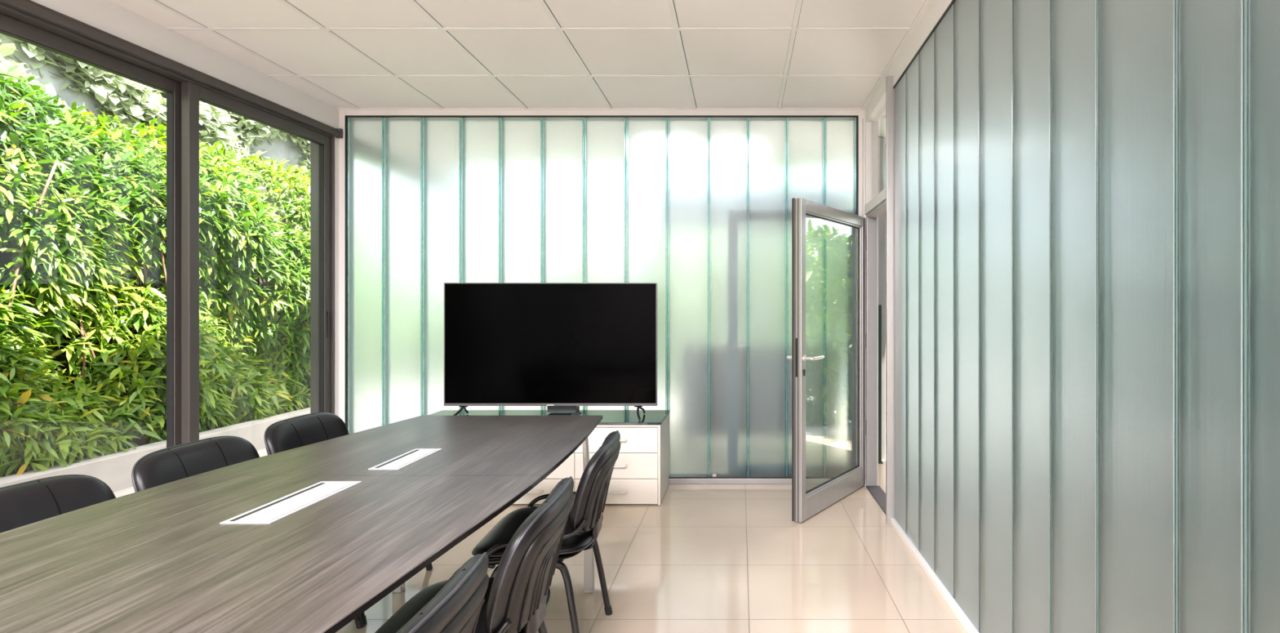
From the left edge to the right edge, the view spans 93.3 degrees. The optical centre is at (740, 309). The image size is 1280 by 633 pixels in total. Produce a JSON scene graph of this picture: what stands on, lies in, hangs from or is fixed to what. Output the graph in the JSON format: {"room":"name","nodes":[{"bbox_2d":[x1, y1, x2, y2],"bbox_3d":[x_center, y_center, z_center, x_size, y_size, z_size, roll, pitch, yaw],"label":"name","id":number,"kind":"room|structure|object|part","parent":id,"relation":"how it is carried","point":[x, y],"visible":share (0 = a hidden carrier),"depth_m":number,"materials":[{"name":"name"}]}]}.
{"room":"office","nodes":[
{"label":"office","id":0,"kind":"room"},
{"bbox_2d":[0,0,338,416],"bbox_3d":[-3.033,-0.221,0.632,0.169,2.860,7.280,0,0,3],"label":"wall","id":1,"kind":"structure","parent":0,"point":[106,15],"depth_m":3.47,"materials":[{"name":"white paint"}]},
{"bbox_2d":[0,13,181,447],"bbox_3d":[-2.978,-0.002,2.164,0.045,2.362,1.927,0,0,3],"label":"window","id":2,"kind":"structure","parent":1,"relation":"in","point":[10,26],"depth_m":3.07,"materials":[{"name":"brown metal"}]},
{"bbox_2d":[0,0,342,444],"bbox_3d":[-2.969,-0.037,0.566,0.093,2.432,7.140,0,0,3],"label":"window","id":3,"kind":"structure","parent":1,"relation":"in","point":[192,93],"depth_m":3.12,"materials":[{"name":"brown metal"}]},
{"bbox_3d":[-2.941,-1.221,0.565,0.038,0.064,7.140,0,0,3],"label":"window rail","id":4,"kind":"part","parent":3,"relation":"part of","materials":[{"name":"black metal"}]},
{"bbox_3d":[-2.802,0.099,4.051,0.008,0.180,0.023,0,0,3],"label":"handle","id":5,"kind":"part","parent":3,"relation":"part of","materials":[{"name":"black metal"}]},
{"bbox_2d":[108,0,932,109],"bbox_3d":[-1.232,-1.421,0.573,4.235,0.056,7.145,0,0,0],"label":"ceiling","id":6,"kind":"structure","parent":0,"point":[343,54],"depth_m":3.21,"materials":[{"name":"white tile"}]},
{"bbox_2d":[338,104,864,484],"bbox_3d":[-0.943,-0.221,4.189,3.795,2.860,0.112,0,0,0],"label":"wall","id":7,"kind":"structure","parent":0,"point":[696,204],"depth_m":4.15,"materials":[{"name":"white glass"}]},
{"bbox_3d":[-0.964,1.190,4.192,3.567,0.038,0.106,0,0,0],"label":"baseboard","id":8,"kind":"part","parent":7,"relation":"part of","materials":[{"name":"silver metal"}]},
{"bbox_2d":[335,459,967,632],"bbox_3d":[-0.443,1.284,2.000,5.686,0.150,10.400,0,0,0],"label":"floor","id":9,"kind":"structure","parent":0,"point":[708,557],"depth_m":2.77,"materials":[{"name":"beige tile"}]},
{"bbox_2d":[0,474,115,533],"bbox_3d":[-1.669,0.833,1.515,0.465,0.758,0.532,0,0,0],"label":"chair","id":10,"kind":"object","parent":9,"relation":"on","point":[25,503],"visible":0.16,"depth_m":1.58,"materials":[{"name":"black leather"}]},
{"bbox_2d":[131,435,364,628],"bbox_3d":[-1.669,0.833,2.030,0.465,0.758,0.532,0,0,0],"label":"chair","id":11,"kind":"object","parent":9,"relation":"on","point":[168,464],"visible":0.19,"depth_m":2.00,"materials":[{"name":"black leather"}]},
{"bbox_3d":[-1.835,0.602,2.030,0.130,0.291,0.450,0,0,0],"label":"backrest","id":12,"kind":"part","parent":11,"relation":"part of","materials":[{"name":"black leather"}]},
{"bbox_3d":[-1.536,1.007,2.244,0.205,0.409,0.039,0,0,-14],"label":"leg","id":13,"kind":"part","parent":11,"relation":"part of","materials":[{"name":"black metal"}]},
{"bbox_2d":[0,415,602,632],"bbox_3d":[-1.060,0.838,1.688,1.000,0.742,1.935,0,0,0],"label":"conference table","id":14,"kind":"object","parent":9,"relation":"on","point":[309,538],"visible":0.98,"depth_m":1.25,"materials":[{"name":"brown wood"}]},
{"bbox_3d":[-1.083,0.469,1.468,0.075,0.004,0.298,0,0,0],"label":"lid","id":15,"kind":"part","parent":14,"relation":"part of","materials":[{"name":"white metal"}]},
{"bbox_3d":[-1.466,0.854,2.565,0.046,0.710,0.036,0,0,0],"label":"leg","id":16,"kind":"part","parent":14,"relation":"part of","materials":[{"name":"metal"}]},
{"bbox_3d":[-1.045,0.469,1.881,0.054,0.004,0.237,0,0,0],"label":"lid","id":17,"kind":"part","parent":14,"relation":"part of","materials":[{"name":"silver metal"}]},
{"bbox_3d":[-0.654,0.854,2.565,0.046,0.710,0.036,0,0,0],"label":"leg","id":18,"kind":"part","parent":14,"relation":"part of","materials":[{"name":"metal"}]},
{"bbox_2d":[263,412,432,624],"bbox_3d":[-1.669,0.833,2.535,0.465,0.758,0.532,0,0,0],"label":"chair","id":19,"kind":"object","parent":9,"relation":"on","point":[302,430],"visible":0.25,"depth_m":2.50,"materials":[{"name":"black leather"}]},
{"bbox_3d":[-1.835,0.602,2.535,0.130,0.291,0.450,0,0,0],"label":"backrest","id":20,"kind":"part","parent":19,"relation":"part of","materials":[{"name":"black leather"}]},
{"bbox_2d":[395,551,488,632],"bbox_3d":[-0.686,0.833,0.965,0.465,0.758,0.532,0,0,-2],"label":"chair","id":21,"kind":"object","parent":9,"relation":"on","point":[456,607],"visible":1,"depth_m":0.98,"materials":[{"name":"black plastic"}]},
{"bbox_2d":[374,475,574,632],"bbox_3d":[-0.668,0.833,1.485,0.465,0.758,0.532,0,0,-3],"label":"chair","id":22,"kind":"object","parent":9,"relation":"on","point":[517,599],"visible":0.83,"depth_m":1.37,"materials":[{"name":"black plastic"}]},
{"bbox_3d":[-0.702,0.777,1.484,0.385,0.050,0.450,0,0,-3],"label":"seat","id":23,"kind":"part","parent":22,"relation":"part of","materials":[{"name":"black leather"}]},
{"bbox_3d":[-0.502,0.602,1.494,0.130,0.291,0.450,0,0,-3],"label":"backrest","id":24,"kind":"part","parent":22,"relation":"part of","materials":[{"name":"black leather"}]},
{"bbox_3d":[-0.608,1.007,1.701,0.217,0.409,0.049,0,0,-18],"label":"leg","id":25,"kind":"part","parent":22,"relation":"part of","materials":[{"name":"black metal"}]},
{"bbox_2d":[471,430,620,632],"bbox_3d":[-0.666,0.833,2.110,0.465,0.758,0.532,0,0,-4],"label":"chair","id":26,"kind":"object","parent":9,"relation":"on","point":[583,528],"visible":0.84,"depth_m":1.96,"materials":[{"name":"black plastic"}]},
{"bbox_3d":[-0.783,1.007,1.887,0.205,0.409,0.039,0,0,-18],"label":"leg","id":27,"kind":"part","parent":26,"relation":"part of","materials":[{"name":"black metal"}]},
{"bbox_3d":[-0.700,0.777,2.108,0.385,0.050,0.450,0,0,-4],"label":"seat","id":28,"kind":"part","parent":26,"relation":"part of","materials":[{"name":"black leather"}]},
{"bbox_3d":[-0.580,1.007,1.903,0.217,0.409,0.049,0,0,12],"label":"leg","id":29,"kind":"part","parent":26,"relation":"part of","materials":[{"name":"black metal"}]},
{"bbox_3d":[-0.501,0.602,2.122,0.130,0.291,0.450,0,0,-4],"label":"backrest","id":30,"kind":"part","parent":26,"relation":"part of","materials":[{"name":"black leather"}]},
{"bbox_3d":[-0.610,1.007,2.328,0.217,0.409,0.049,0,0,-20],"label":"leg","id":31,"kind":"part","parent":26,"relation":"part of","materials":[{"name":"black metal"}]},
{"bbox_2d":[427,409,669,505],"bbox_3d":[-1.275,0.949,3.889,1.572,0.512,0.480,0,0,0],"label":"base cabinet","id":32,"kind":"object","parent":9,"relation":"on","point":[640,473],"visible":0.23,"depth_m":3.68,"materials":[{"name":"beige laminate"}]},
{"bbox_3d":[-1.282,1.122,3.691,0.512,0.154,0.018,0,0,0],"label":"drawer","id":33,"kind":"part","parent":32,"relation":"part of","materials":[{"name":"beige laminate"}]},
{"bbox_3d":[-1.275,0.701,3.902,1.572,0.016,0.453,0,0,0],"label":"glass","id":34,"kind":"part","parent":32,"relation":"part of","materials":[{"name":"glass"}]},
{"bbox_2d":[444,282,657,420],"bbox_3d":[-1.227,0.257,3.853,1.376,0.867,0.242,0,0,0],"label":"television","id":35,"kind":"object","parent":32,"relation":"on","point":[506,344],"visible":0.94,"depth_m":3.85,"materials":[{"name":"black plastic"}]},
{"bbox_3d":[-1.282,0.963,3.691,0.512,0.156,0.018,0,0,0],"label":"drawer","id":36,"kind":"part","parent":32,"relation":"part of","materials":[{"name":"beige laminate"}]},
{"bbox_2d":[546,405,582,413],"bbox_3d":[-1.180,0.627,4.010,0.220,0.130,0.080,0,0,0],"label":"media box","id":37,"kind":"object","parent":32,"relation":"on","point":[574,409],"visible":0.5,"depth_m":3.98,"materials":[{"name":"grey plastic"}]},
{"bbox_3d":[-0.767,0.804,3.691,0.512,0.153,0.018,0,0,0],"label":"drawer","id":38,"kind":"part","parent":32,"relation":"part of","materials":[{"name":"beige laminate"}]},
{"bbox_3d":[-0.767,0.963,3.691,0.512,0.156,0.018,0,0,0],"label":"drawer","id":39,"kind":"part","parent":32,"relation":"part of","materials":[{"name":"beige laminate"}]},
{"bbox_3d":[-0.767,1.122,3.691,0.512,0.154,0.018,0,0,0],"label":"drawer","id":40,"kind":"part","parent":32,"relation":"part of","materials":[{"name":"beige laminate"}]},
{"bbox_3d":[-0.767,0.959,3.666,0.136,0.013,0.034,0,0,0],"label":"drawer handle","id":41,"kind":"part","parent":32,"relation":"part of","materials":[{"name":"silver metal"}]},
{"bbox_3d":[-1.282,0.716,3.692,1.546,0.013,0.017,0,0,0],"label":"rail","id":42,"kind":"part","parent":32,"relation":"part of","materials":[{"name":"beige laminate"}]},
{"bbox_3d":[-0.501,0.957,3.692,0.013,0.496,0.019,0,0,0],"label":"panel","id":43,"kind":"part","parent":32,"relation":"part of","materials":[{"name":"beige laminate"}]},
{"bbox_2d":[878,304,883,463],"bbox_3d":[1.099,0.584,4.715,0.047,1.250,0.050,0,0,0],"label":"post","id":44,"kind":"object","parent":9,"relation":"on","point":[880,461],"visible":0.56,"depth_m":4.70,"materials":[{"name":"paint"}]},
{"bbox_2d":[878,137,885,459],"bbox_3d":[1.079,-0.091,4.825,0.178,2.600,0.050,0,0,0],"label":"wall","id":45,"kind":"structure","parent":9,"relation":"on","point":[882,140],"depth_m":4.80,"materials":[{"name":"paint"}]},
{"bbox_2d":[878,118,885,137],"bbox_3d":[-0.265,-1.429,5.082,5.430,0.060,1.635,0,0,0],"label":"ceiling","id":46,"kind":"structure","parent":0,"point":[882,122],"depth_m":4.58,"materials":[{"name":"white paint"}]},
{"bbox_2d":[862,0,1279,632],"bbox_3d":[0.917,-0.221,0.573,0.176,2.860,7.145,0,0,0],"label":"wall","id":47,"kind":"structure","parent":0,"point":[1082,197],"depth_m":1.48,"materials":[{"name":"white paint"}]},
{"bbox_3d":[0.898,-0.059,4.125,0.103,2.535,0.039,0,0,0],"label":"trim","id":48,"kind":"part","parent":47,"relation":"part of","materials":[{"name":"white paint"}]},
{"bbox_2d":[864,85,885,513],"bbox_3d":[0.901,-0.059,3.752,0.097,2.535,0.705,0,0,0],"label":"door frame","id":49,"kind":"structure","parent":47,"relation":"in","point":[875,204],"depth_m":4.08,"materials":[{"name":"white paint"}]},
{"bbox_2d":[786,197,866,522],"bbox_3d":[0.586,0.281,3.751,0.185,1.839,0.919,0,0,35],"label":"glazed door","id":50,"kind":"structure","parent":49,"relation":"attached to","point":[805,504],"depth_m":3.40,"materials":[{"name":"metal"}]},
{"bbox_3d":[0.319,0.269,3.381,0.012,0.220,0.005,0,0,35],"label":"lock plate","id":51,"kind":"part","parent":50,"relation":"part of","materials":[{"name":"silver metal"}]},
{"bbox_3d":[0.422,0.273,3.417,0.068,0.021,0.140,0,0,35],"label":"door handle","id":52,"kind":"part","parent":50,"relation":"part of","materials":[{"name":"silver metal"}]},
{"bbox_3d":[0.894,-0.991,3.752,0.082,0.670,0.705,0,0,0],"label":"frame","id":53,"kind":"part","parent":49,"relation":"part of","materials":[{"name":"white paint"}]},
{"bbox_3d":[0.897,-0.059,3.386,0.136,2.535,0.028,0,0,0],"label":"trim","id":54,"kind":"part","parent":47,"relation":"part of","materials":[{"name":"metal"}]},
{"bbox_3d":[0.907,1.194,0.190,0.116,0.031,6.380,0,0,0],"label":"baseboard","id":55,"kind":"part","parent":47,"relation":"part of","materials":[{"name":"white paint"}]},
{"label":"outside","id":56,"kind":"structure","parent":0,"visible":0},
{"bbox_3d":[1.250,1.319,6.500,15.500,0.180,15.000,0,0,0],"label":"ground","id":57,"kind":"structure","parent":56,"visible":0},
{"bbox_2d":[0,32,310,245],"bbox_3d":[-6.175,-1.391,2.650,0.850,5.200,11.300,0,0,0],"label":"bank","id":58,"kind":"object","parent":57,"relation":"on","point":[281,149],"depth_m":5.18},
{"bbox_2d":[0,35,310,239],"bbox_3d":[-5.629,-2.421,4.856,0.906,3.221,7.011,0,0,0],"label":"ivy","id":59,"kind":"object","parent":58,"relation":"on","point":[110,89],"visible":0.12,"depth_m":5.57,"materials":[{"name":"green plant"}]},
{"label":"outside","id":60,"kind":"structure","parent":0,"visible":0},
{"bbox_2d":[0,110,310,476],"bbox_3d":[-5.055,-0.321,2.000,1.390,2.740,10.000,0,0,0],"label":"bank","id":61,"kind":"object","parent":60,"point":[5,258],"visible":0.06,"depth_m":4.74,"materials":[{"name":"green plant"}]},
{"bbox_2d":[0,65,310,477],"bbox_3d":[-4.898,-0.276,2.011,1.864,3.056,10.406,0,0,1],"label":"hedge","id":62,"kind":"object","parent":61,"relation":"on","point":[36,411],"visible":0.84,"depth_m":4.40,"materials":[{"name":"green plant"}]},
{"bbox_3d":[-4.741,-0.013,4.656,0.578,2.154,5.119,0,0,-1],"label":"stem","id":63,"kind":"part","parent":62,"relation":"part of","materials":[{"name":"green plant"}]},
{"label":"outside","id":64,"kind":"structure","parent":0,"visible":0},
{"bbox_2d":[113,448,267,497],"bbox_3d":[-3.575,1.315,3.000,1.250,0.188,12.000,0,0,0],"label":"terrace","id":65,"kind":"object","parent":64,"point":[262,452],"depth_m":4.04,"materials":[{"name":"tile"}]},
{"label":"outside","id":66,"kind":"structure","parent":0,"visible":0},
{"bbox_2d":[0,407,310,492],"bbox_3d":[-4.280,1.197,2.050,0.160,0.424,10.100,0,0,0],"label":"wall","id":67,"kind":"structure","parent":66,"point":[115,469],"depth_m":4.07,"materials":[{"name":"white paint"}]}
]}

